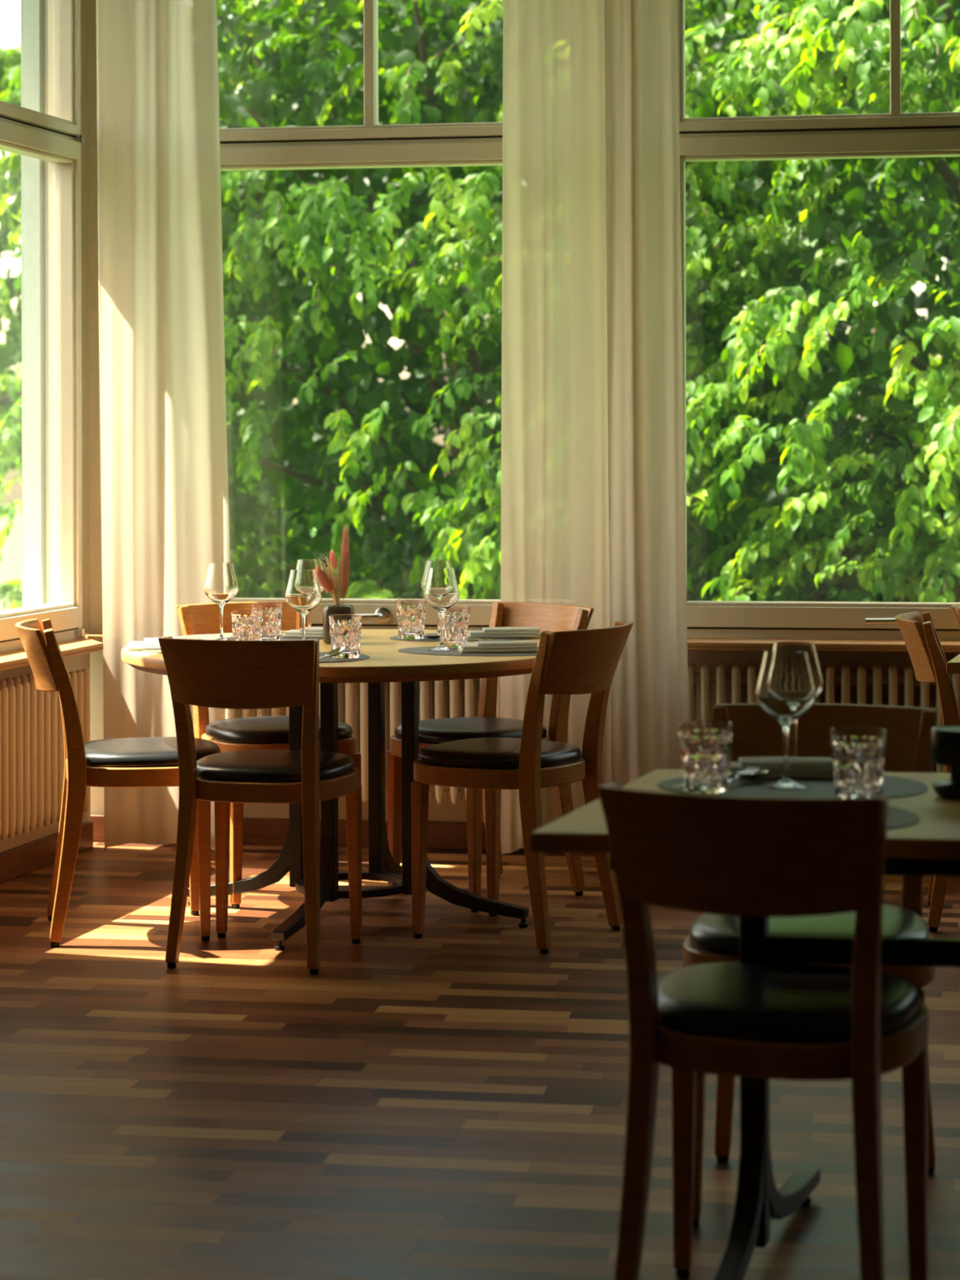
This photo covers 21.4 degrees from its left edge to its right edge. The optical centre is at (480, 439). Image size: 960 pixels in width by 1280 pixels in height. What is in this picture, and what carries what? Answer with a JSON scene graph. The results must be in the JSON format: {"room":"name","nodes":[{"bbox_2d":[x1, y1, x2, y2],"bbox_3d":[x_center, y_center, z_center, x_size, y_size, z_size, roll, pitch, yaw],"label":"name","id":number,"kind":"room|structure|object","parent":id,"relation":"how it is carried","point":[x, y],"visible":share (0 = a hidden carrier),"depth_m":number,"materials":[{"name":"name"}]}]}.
{"room":"restaurant dining room","nodes":[
{"label":"restaurant dining room","id":0,"kind":"room"},
{"bbox_2d":[0,0,90,853],"bbox_3d":[-2.838,-0.351,2.402,0.161,3.300,12.300,0,0,15],"label":"wall","id":1,"kind":"structure","parent":0,"point":[79,662],"depth_m":8.14,"materials":[{"name":"beige paint"}]},
{"bbox_2d":[20,0,45,608],"bbox_3d":[-1.608,-0.580,7.268,0.098,2.550,1.587,0,0,15],"label":"trim","id":2,"kind":"structure","parent":1,"relation":"attached to","point":[32,11],"depth_m":7.95,"materials":[{"name":"white wood"}]},
{"bbox_2d":[0,0,86,652],"bbox_3d":[-1.490,-0.598,7.237,0.142,2.455,1.523,0,0,15],"label":"window","id":3,"kind":"structure","parent":1,"relation":"in","point":[54,136],"depth_m":7.91,"materials":[{"name":"beige paint"}]},
{"bbox_2d":[0,668,90,840],"bbox_3d":[-1.407,0.912,7.121,0.150,0.434,1.283,0,0,15],"label":"radiator","id":4,"kind":"object","parent":1,"relation":"attached to","point":[32,746],"visible":0.72,"depth_m":7.31,"materials":[{"name":"metal"}]},
{"bbox_2d":[0,821,93,883],"bbox_3d":[-2.526,1.255,3.200,0.026,0.085,10.000,0,0,15],"label":"baseboard","id":5,"kind":"structure","parent":1,"relation":"attached to","point":[17,861],"depth_m":7.60,"materials":[{"name":"brown wood"}]},
{"bbox_2d":[0,637,102,671],"bbox_3d":[-1.574,0.630,6.440,0.185,0.023,3.152,0,0,15],"label":"window sill","id":6,"kind":"structure","parent":1,"relation":"attached to","point":[16,658],"depth_m":7.47,"materials":[{"name":"brown wood"}]},
{"bbox_2d":[0,841,959,1279],"bbox_3d":[0.454,1.389,2.590,9.700,0.200,11.380,0,0,0],"label":"floor","id":7,"kind":"structure","parent":0,"point":[451,1102],"depth_m":4.94,"materials":[{"name":"brown wood"}]},
{"bbox_2d":[15,618,221,947],"bbox_3d":[-0.945,0.887,6.676,0.544,0.811,0.414,0,0,-11],"label":"dining chair","id":8,"kind":"object","parent":7,"relation":"on","point":[139,762],"visible":0.88,"depth_m":6.49,"materials":[{"name":"brown wood"}]},
{"bbox_2d":[84,737,221,767],"bbox_3d":[-0.882,0.822,6.688,0.394,0.038,0.394,0,0,-11],"label":"cushion","id":9,"kind":"object","parent":8,"relation":"on","point":[139,752],"depth_m":6.54,"materials":[{"name":"black leather"}]},
{"bbox_2d":[158,636,361,974],"bbox_3d":[-0.540,0.886,6.334,0.414,0.811,0.544,0,0,13],"label":"dining chair","id":10,"kind":"object","parent":7,"relation":"on","point":[235,674],"visible":1,"depth_m":6.19,"materials":[{"name":"brown wood"}]},
{"bbox_2d":[196,749,355,782],"bbox_3d":[-0.526,0.821,6.398,0.394,0.038,0.394,0,0,13],"label":"cushion","id":11,"kind":"object","parent":10,"relation":"on","point":[255,766],"depth_m":6.26,"materials":[{"name":"black leather"}]},
{"bbox_2d":[175,600,360,908],"bbox_3d":[-0.606,0.886,7.256,0.414,0.811,0.544,0,0,-27],"label":"dining chair","id":12,"kind":"object","parent":7,"relation":"on","point":[268,732],"visible":0.35,"depth_m":7.13,"materials":[{"name":"brown wood"}]},
{"bbox_2d":[204,715,352,743],"bbox_3d":[-0.577,0.821,7.198,0.394,0.038,0.394,0,0,-27],"label":"cushion","id":13,"kind":"object","parent":12,"relation":"on","point":[268,729],"depth_m":7.08,"materials":[{"name":"black leather"}]},
{"bbox_2d":[121,629,539,951],"bbox_3d":[-0.342,0.926,6.870,1.244,0.730,1.244,0,0,0],"label":"round table","id":14,"kind":"object","parent":7,"relation":"on","point":[385,664],"visible":0.67,"depth_m":6.76,"materials":[{"name":"brown wood"}]},
{"bbox_2d":[139,649,161,653],"bbox_3d":[-0.768,0.561,6.830,0.313,0.002,0.430,0,0,-10],"label":"place mat","id":15,"kind":"object","parent":14,"relation":"on","point":[147,651],"visible":0.15,"depth_m":6.71,"materials":[{"name":"grey leather"}]},
{"bbox_2d":[127,637,203,649],"bbox_3d":[-0.843,0.547,6.800,0.201,0.026,0.102,0,0,-8],"label":"napkin","id":16,"kind":"object","parent":15,"relation":"on","point":[153,643],"visible":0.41,"depth_m":6.75,"materials":[{"name":"white fabric"}]},
{"bbox_2d":[204,562,239,639],"bbox_3d":[-0.716,0.451,7.020,0.097,0.217,0.097,0,0,0],"label":"wine glass","id":17,"kind":"object","parent":15,"relation":"on","point":[221,585],"visible":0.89,"depth_m":6.99,"materials":[{"name":"clear glass"}]},
{"bbox_2d":[231,610,263,639],"bbox_3d":[-0.611,0.506,6.660,0.087,0.107,0.087,0,0,-11],"label":"tumbler","id":18,"kind":"object","parent":14,"relation":"on","point":[246,624],"visible":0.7,"depth_m":6.63,"materials":[{"name":"clear glass"}]},
{"bbox_2d":[176,633,319,639],"bbox_3d":[-0.658,0.561,7.130,0.430,0.002,0.313,0,0,30],"label":"place mat","id":19,"kind":"object","parent":14,"relation":"on","point":[227,636],"visible":0.28,"depth_m":7.18,"materials":[{"name":"grey leather"}]},
{"bbox_2d":[251,602,283,639],"bbox_3d":[-0.586,0.506,6.980,0.087,0.107,0.087,0,0,-29],"label":"tumbler","id":20,"kind":"object","parent":19,"relation":"on","point":[273,611],"visible":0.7,"depth_m":6.95,"materials":[{"name":"clear glass"}]},
{"bbox_2d":[283,626,323,638],"bbox_3d":[-0.448,0.546,7.170,0.201,0.026,0.102,0,0,8],"label":"napkin","id":21,"kind":"object","parent":19,"relation":"on","point":[310,632],"visible":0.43,"depth_m":7.13,"materials":[{"name":"white fabric"}]},
{"bbox_2d":[295,558,324,626],"bbox_3d":[-0.486,0.451,7.220,0.097,0.217,0.097,0,0,0],"label":"wine glass","id":22,"kind":"object","parent":19,"relation":"on","point":[309,563],"visible":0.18,"depth_m":7.19,"materials":[{"name":"clear glass"}]},
{"bbox_2d":[319,646,346,659],"bbox_3d":[-0.420,0.565,6.355,0.193,0.080,0.040,0,0,-35],"label":"spoon","id":23,"kind":"object","parent":14,"relation":"on","point":[336,651],"visible":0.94,"depth_m":6.40,"materials":[{"name":"metal"}]},
{"bbox_2d":[322,604,354,644],"bbox_3d":[-0.389,0.508,6.980,0.087,0.106,0.087,0,0,0],"label":"vase","id":24,"kind":"object","parent":14,"relation":"on","point":[345,609],"visible":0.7,"depth_m":6.94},
{"bbox_2d":[315,566,337,604],"bbox_3d":[-0.426,0.430,6.970,0.077,0.162,0.040,0,0,0],"label":"protea","id":25,"kind":"object","parent":24,"relation":"in","point":[324,580],"visible":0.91,"depth_m":6.96,"materials":[{"name":"plant"}]},
{"bbox_2d":[313,552,341,604],"bbox_3d":[-0.418,0.403,6.983,0.078,0.196,0.045,0,0,-13],"label":"sprig","id":26,"kind":"object","parent":24,"relation":"in","point":[337,594],"visible":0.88,"depth_m":6.98,"materials":[{"name":"beige plant"}]},
{"bbox_2d":[328,549,337,586],"bbox_3d":[-0.405,0.406,6.985,0.029,0.211,0.026,0,0,0],"label":"dried flower","id":27,"kind":"object","parent":24,"relation":"in","point":[332,555],"visible":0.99,"depth_m":6.98,"materials":[{"name":"plant"}]},
{"bbox_2d":[337,524,351,604],"bbox_3d":[-0.372,0.371,6.980,0.042,0.280,0.040,0,0,0],"label":"pampas grass","id":28,"kind":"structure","parent":24,"relation":"in","point":[344,560],"depth_m":6.97,"materials":[{"name":"plant"}]},
{"bbox_2d":[319,652,369,662],"bbox_3d":[-0.498,0.560,6.500,0.430,0.002,0.313,0,0,-12],"label":"place mat","id":29,"kind":"object","parent":14,"relation":"on","point":[326,660],"visible":0.3,"depth_m":6.45,"materials":[{"name":"grey leather"}]},
{"bbox_2d":[284,568,321,639],"bbox_3d":[-0.463,0.451,6.650,0.097,0.217,0.097,0,0,0],"label":"wine glass","id":30,"kind":"object","parent":29,"relation":"on","point":[303,594],"visible":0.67,"depth_m":6.62,"materials":[{"name":"clear glass"}]},
{"bbox_2d":[328,614,362,658],"bbox_3d":[-0.344,0.505,6.500,0.087,0.107,0.087,0,0,38],"label":"tumbler","id":31,"kind":"object","parent":29,"relation":"on","point":[345,630],"visible":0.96,"depth_m":6.47,"materials":[{"name":"clear glass"}]},
{"bbox_2d":[389,631,533,641],"bbox_3d":[-0.043,0.559,7.170,0.430,0.002,0.313,0,0,-18],"label":"place mat","id":32,"kind":"object","parent":14,"relation":"on","point":[395,637],"visible":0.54,"depth_m":7.07,"materials":[{"name":"grey leather"}]},
{"bbox_2d":[395,599,426,639],"bbox_3d":[-0.194,0.505,7.120,0.087,0.107,0.087,0,0,-6],"label":"tumbler","id":33,"kind":"object","parent":32,"relation":"on","point":[411,613],"visible":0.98,"depth_m":7.09,"materials":[{"name":"clear glass"}]},
{"bbox_2d":[421,560,451,638],"bbox_3d":[-0.117,0.450,7.140,0.097,0.217,0.097,0,0,0],"label":"wine glass","id":34,"kind":"object","parent":32,"relation":"on","point":[429,563],"visible":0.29,"depth_m":7.12,"materials":[{"name":"clear glass"}]},
{"bbox_2d":[422,634,493,639],"bbox_3d":[-0.062,0.550,7.056,0.208,0.014,0.040,0,0,20],"label":"spoon","id":35,"kind":"object","parent":32,"relation":"on","point":[429,636],"visible":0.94,"depth_m":7.06,"materials":[{"name":"metal"}]},
{"bbox_2d":[467,626,541,638],"bbox_3d":[0.067,0.545,7.140,0.201,0.026,0.102,0,0,-4],"label":"napkin","id":36,"kind":"object","parent":32,"relation":"on","point":[496,632],"visible":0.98,"depth_m":7.10,"materials":[{"name":"white fabric"}]},
{"bbox_2d":[397,646,538,656],"bbox_3d":[-0.003,0.559,6.700,0.430,0.002,0.313,0,0,8],"label":"place mat","id":37,"kind":"object","parent":14,"relation":"on","point":[424,650],"visible":0.56,"depth_m":6.61,"materials":[{"name":"grey leather"}]},
{"bbox_2d":[423,567,459,650],"bbox_3d":[-0.102,0.450,6.720,0.097,0.217,0.097,0,0,0],"label":"wine glass","id":38,"kind":"object","parent":37,"relation":"on","point":[441,592],"visible":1,"depth_m":6.69,"materials":[{"name":"clear glass"}]},
{"bbox_2d":[437,605,470,647],"bbox_3d":[-0.070,0.505,6.820,0.087,0.107,0.087,0,0,-34],"label":"tumbler","id":39,"kind":"object","parent":37,"relation":"on","point":[455,619],"visible":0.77,"depth_m":6.79,"materials":[{"name":"clear glass"}]},
{"bbox_2d":[457,640,537,653],"bbox_3d":[0.047,0.545,6.655,0.201,0.026,0.102,0,0,-6],"label":"napkin","id":40,"kind":"object","parent":37,"relation":"on","point":[484,646],"visible":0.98,"depth_m":6.62,"materials":[{"name":"white fabric"}]},
{"bbox_2d":[457,640,473,644],"bbox_3d":[0.000,0.552,6.717,0.023,0.036,0.231,0,0,-35],"label":"fork","id":41,"kind":"object","parent":40,"relation":"on","point":[463,642],"visible":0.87,"depth_m":6.77,"materials":[{"name":"metal"}]},
{"bbox_2d":[478,639,493,641],"bbox_3d":[0.068,0.552,6.725,0.040,0.030,0.206,0,0,-40],"label":"spoon","id":42,"kind":"object","parent":40,"relation":"on","point":[480,640],"visible":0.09,"depth_m":6.80,"materials":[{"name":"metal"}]},
{"bbox_2d":[386,601,594,912],"bbox_3d":[0.029,0.885,7.196,0.544,0.811,0.414,0,0,-40],"label":"dining chair","id":43,"kind":"object","parent":7,"relation":"on","point":[551,617],"visible":0.52,"depth_m":7.16,"materials":[{"name":"brown wood"}]},
{"bbox_2d":[394,716,546,743],"bbox_3d":[-0.022,0.819,7.155,0.394,0.038,0.394,0,0,-40],"label":"cushion","id":44,"kind":"object","parent":43,"relation":"on","point":[438,731],"depth_m":7.04,"materials":[{"name":"black leather"}]},
{"bbox_2d":[410,621,633,954],"bbox_3d":[0.111,0.884,6.604,0.544,0.811,0.414,0,0,33],"label":"dining chair","id":45,"kind":"object","parent":7,"relation":"on","point":[583,661],"visible":0.95,"depth_m":6.48,"materials":[{"name":"brown wood"}]},
{"bbox_2d":[417,737,581,768],"bbox_3d":[0.056,0.819,6.639,0.394,0.038,0.394,0,0,33],"label":"cushion","id":46,"kind":"object","parent":45,"relation":"on","point":[489,753],"depth_m":6.51,"materials":[{"name":"black leather"}]},
{"bbox_2d":[529,768,959,1279],"bbox_3d":[0.780,0.923,3.880,1.340,0.730,0.831,0,0,7],"label":"dining table","id":47,"kind":"object","parent":7,"relation":"on","point":[930,846],"visible":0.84,"depth_m":3.86,"materials":[{"name":"brown wood"}]},
{"bbox_2d":[657,775,928,798],"bbox_3d":[0.502,0.557,4.080,0.430,0.002,0.313,0,0,3],"label":"place mat","id":48,"kind":"object","parent":47,"relation":"on","point":[894,787],"visible":0.49,"depth_m":4.04,"materials":[{"name":"grey leather"}]},
{"bbox_2d":[678,720,733,793],"bbox_3d":[0.357,0.503,4.020,0.087,0.107,0.087,0,0,-17],"label":"tumbler","id":49,"kind":"object","parent":48,"relation":"on","point":[705,748],"visible":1,"depth_m":3.99,"materials":[{"name":"clear glass"}]},
{"bbox_2d":[671,769,768,787],"bbox_3d":[0.387,0.545,4.074,0.208,0.014,0.040,0,0,-40],"label":"spoon","id":50,"kind":"object","parent":48,"relation":"on","point":[758,773],"visible":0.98,"depth_m":4.10,"materials":[{"name":"metal"}]},
{"bbox_2d":[728,766,759,783],"bbox_3d":[0.392,0.552,4.049,0.023,0.032,0.231,0,0,30],"label":"fork","id":51,"kind":"object","parent":48,"relation":"on","point":[737,776],"visible":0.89,"depth_m":4.11,"materials":[{"name":"metal"}]},
{"bbox_2d":[728,756,834,778],"bbox_3d":[0.487,0.543,4.200,0.201,0.026,0.102,0,0,2],"label":"napkin","id":52,"kind":"object","parent":48,"relation":"on","point":[799,767],"visible":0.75,"depth_m":4.16,"materials":[{"name":"white fabric"}]},
{"bbox_2d":[755,648,816,790],"bbox_3d":[0.489,0.448,4.060,0.097,0.217,0.097,0,0,0],"label":"wine glass","id":53,"kind":"object","parent":48,"relation":"on","point":[785,690],"visible":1,"depth_m":4.03,"materials":[{"name":"clear glass"}]},
{"bbox_2d":[773,640,823,758],"bbox_3d":[0.523,0.448,4.225,0.097,0.217,0.097,0,0,0],"label":"wine glass","id":54,"kind":"object","parent":47,"relation":"on","point":[809,646],"visible":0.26,"depth_m":4.20,"materials":[{"name":"clear glass"}]},
{"bbox_2d":[830,726,886,797],"bbox_3d":[0.585,0.503,3.920,0.087,0.107,0.087,0,0,44],"label":"tumbler","id":55,"kind":"object","parent":47,"relation":"on","point":[858,753],"visible":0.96,"depth_m":3.89,"materials":[{"name":"clear glass"}]},
{"bbox_2d":[887,805,919,829],"bbox_3d":[0.432,0.558,3.745,0.430,0.002,0.313,0,0,-8],"label":"place mat","id":56,"kind":"object","parent":47,"relation":"on","point":[897,817],"visible":0.21,"depth_m":3.72,"materials":[{"name":"grey leather"}]},
{"bbox_2d":[931,724,959,799],"bbox_3d":[0.747,0.504,3.955,0.085,0.108,0.085,0,0,0],"label":"candle holder","id":57,"kind":"object","parent":47,"relation":"on","point":[945,740],"visible":1,"depth_m":3.93,"materials":[{"name":"black ceramic"}]},
{"bbox_2d":[931,724,959,766],"bbox_3d":[0.746,0.478,3.955,0.085,0.056,0.085,0,0,0],"label":"cup","id":58,"kind":"object","parent":57,"relation":"on","point":[945,740],"depth_m":3.92,"materials":[{"name":"black ceramic"}]},
{"bbox_2d":[597,782,928,1279],"bbox_3d":[0.419,0.883,3.654,0.414,0.811,0.544,0,0,18],"label":"dining chair","id":59,"kind":"object","parent":7,"relation":"on","point":[728,855],"visible":1,"depth_m":3.51,"materials":[{"name":"brown wood"}]},
{"bbox_2d":[657,961,920,1043],"bbox_3d":[0.439,0.818,3.716,0.394,0.038,0.394,0,0,18],"label":"cushion","id":60,"kind":"object","parent":59,"relation":"on","point":[723,1002],"depth_m":3.60,"materials":[{"name":"black leather"}]},
{"bbox_2d":[683,703,937,1226],"bbox_3d":[0.570,0.883,4.322,0.414,0.811,0.544,0,0,13],"label":"dining chair","id":61,"kind":"object","parent":7,"relation":"on","point":[712,938],"visible":0.44,"depth_m":4.45,"materials":[{"name":"brown wood"}]},
{"bbox_2d":[688,903,928,956],"bbox_3d":[0.556,0.818,4.258,0.394,0.038,0.394,0,0,13],"label":"cushion","id":62,"kind":"object","parent":61,"relation":"on","point":[710,935],"depth_m":4.17,"materials":[{"name":"black leather"}]},
{"bbox_2d":[895,611,959,932],"bbox_3d":[1.387,0.880,6.780,0.544,0.811,0.414,0,0,10],"label":"dining chair","id":63,"kind":"object","parent":7,"relation":"on","point":[922,641],"visible":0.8,"depth_m":6.63,"materials":[{"name":"brown wood"}]},
{"bbox_2d":[946,653,959,673],"bbox_3d":[1.882,0.919,6.655,1.364,0.730,0.830,0,0,6],"label":"dining table","id":64,"kind":"object","parent":7,"relation":"on","point":[953,666],"visible":1,"depth_m":6.32,"materials":[{"name":"brown wood"}]},
{"bbox_2d":[950,603,959,630],"bbox_3d":[1.640,0.880,7.238,0.544,0.811,0.414,0,0,41],"label":"dining chair","id":65,"kind":"object","parent":7,"relation":"on","point":[955,608],"visible":1,"depth_m":7.23,"materials":[{"name":"brown wood"}]},
{"bbox_2d":[88,0,959,822],"bbox_3d":[2.208,-0.367,7.718,7.150,3.300,0.160,0,0,9],"label":"wall","id":66,"kind":"structure","parent":0,"point":[445,811],"depth_m":8.17,"materials":[{"name":"beige paint"}]},
{"bbox_2d":[90,814,524,851],"bbox_3d":[1.927,1.242,7.671,6.500,0.085,0.025,0,0,9],"label":"baseboard","id":67,"kind":"structure","parent":66,"relation":"attached to","point":[256,831],"depth_m":8.03,"materials":[{"name":"brown wood"}]},
{"bbox_2d":[219,0,502,631],"bbox_3d":[-0.347,-0.602,8.041,1.407,2.455,0.182,0,0,9],"label":"window","id":68,"kind":"structure","parent":66,"relation":"in","point":[371,144],"depth_m":8.02,"materials":[{"name":"beige paint"}]},
{"bbox_2d":[234,676,500,804],"bbox_3d":[-0.332,0.909,7.931,1.095,0.434,0.150,0,0,9],"label":"radiator","id":69,"kind":"object","parent":66,"relation":"attached to","point":[353,697],"visible":0.06,"depth_m":7.87,"materials":[{"name":"metal"}]},
{"bbox_2d":[82,632,959,652],"bbox_3d":[1.710,0.620,7.597,6.104,0.023,0.232,0,0,9],"label":"window sill","id":70,"kind":"structure","parent":66,"relation":"attached to","point":[693,643],"depth_m":7.62,"materials":[{"name":"brown wood"}]},
{"bbox_2d":[676,0,959,639],"bbox_3d":[1.277,-0.606,7.790,1.422,2.455,0.182,0,0,9],"label":"window","id":71,"kind":"structure","parent":66,"relation":"in","point":[895,134],"depth_m":7.80,"materials":[{"name":"beige paint"}]},
{"bbox_2d":[688,662,959,773],"bbox_3d":[1.268,0.904,7.683,1.283,0.434,0.150,0,0,9],"label":"radiator","id":72,"kind":"object","parent":66,"relation":"attached to","point":[705,677],"visible":0.29,"depth_m":7.66,"materials":[{"name":"metal"}]},
{"label":"rail","id":73,"kind":"object","parent":66,"relation":"attached to","visible":0},
{"bbox_2d":[96,0,234,851],"bbox_3d":[-0.959,-0.332,7.765,0.426,3.191,0.082,0,0,11],"label":"curtain","id":74,"kind":"object","parent":73,"relation":"hanging from","point":[165,518],"visible":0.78,"depth_m":7.77,"materials":[{"name":"white fabric"}]},
{"bbox_2d":[500,0,611,853],"bbox_3d":[0.245,-0.340,7.566,0.381,3.181,0.067,0,0,9],"label":"curtain","id":75,"kind":"object","parent":73,"relation":"hanging from","point":[554,549],"visible":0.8,"depth_m":7.56,"materials":[{"name":"white fabric"}]},
{"bbox_2d":[604,0,688,786],"bbox_3d":[0.489,-0.345,7.463,0.252,3.173,0.075,0,0,3],"label":"curtain","id":76,"kind":"object","parent":73,"relation":"hanging from","point":[647,571],"visible":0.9,"depth_m":7.46,"materials":[{"name":"white fabric"}]},
{"label":"outside","id":77,"kind":"structure","parent":0,"visible":0},
{"bbox_2d":[0,511,315,610],"bbox_3d":[0.008,2.590,49.300,120.000,0.200,81.400,0,0,0],"label":"ground","id":78,"kind":"structure","parent":77,"point":[11,567],"depth_m":55.71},
{"bbox_2d":[0,3,22,608],"bbox_3d":[-6.796,-1.409,23.337,6.966,8.421,5.656,0,0,0],"label":"tree","id":79,"kind":"object","parent":78,"relation":"on","point":[6,308],"visible":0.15,"depth_m":22.82,"materials":[{"name":"green plant"}]},
{"bbox_2d":[0,0,959,609],"bbox_3d":[-0.239,-1.071,16.338,7.958,8.270,6.687,0,0,0],"label":"tree","id":80,"kind":"object","parent":78,"relation":"on","point":[266,328],"visible":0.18,"depth_m":15.44,"materials":[{"name":"green plant"}]},
{"bbox_2d":[0,0,959,611],"bbox_3d":[2.390,-1.665,25.348,18.048,9.560,5.528,0,0,3],"label":"tree","id":81,"kind":"object","parent":78,"relation":"on","point":[409,385],"visible":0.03,"depth_m":24.55,"materials":[{"name":"green plant"}]},
{"bbox_2d":[246,0,959,602],"bbox_3d":[3.647,-0.717,14.635,9.546,7.369,7.386,0,0,-16],"label":"tree","id":82,"kind":"object","parent":78,"relation":"on","point":[809,68],"visible":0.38,"depth_m":13.35,"materials":[{"name":"green plant"}]},
{"bbox_2d":[686,362,959,602],"bbox_3d":[3.468,1.424,12.932,7.425,3.969,4.106,0,0,0],"label":"tree","id":83,"kind":"object","parent":78,"relation":"on","point":[897,562],"visible":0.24,"depth_m":13.02,"materials":[{"name":"green plant"}]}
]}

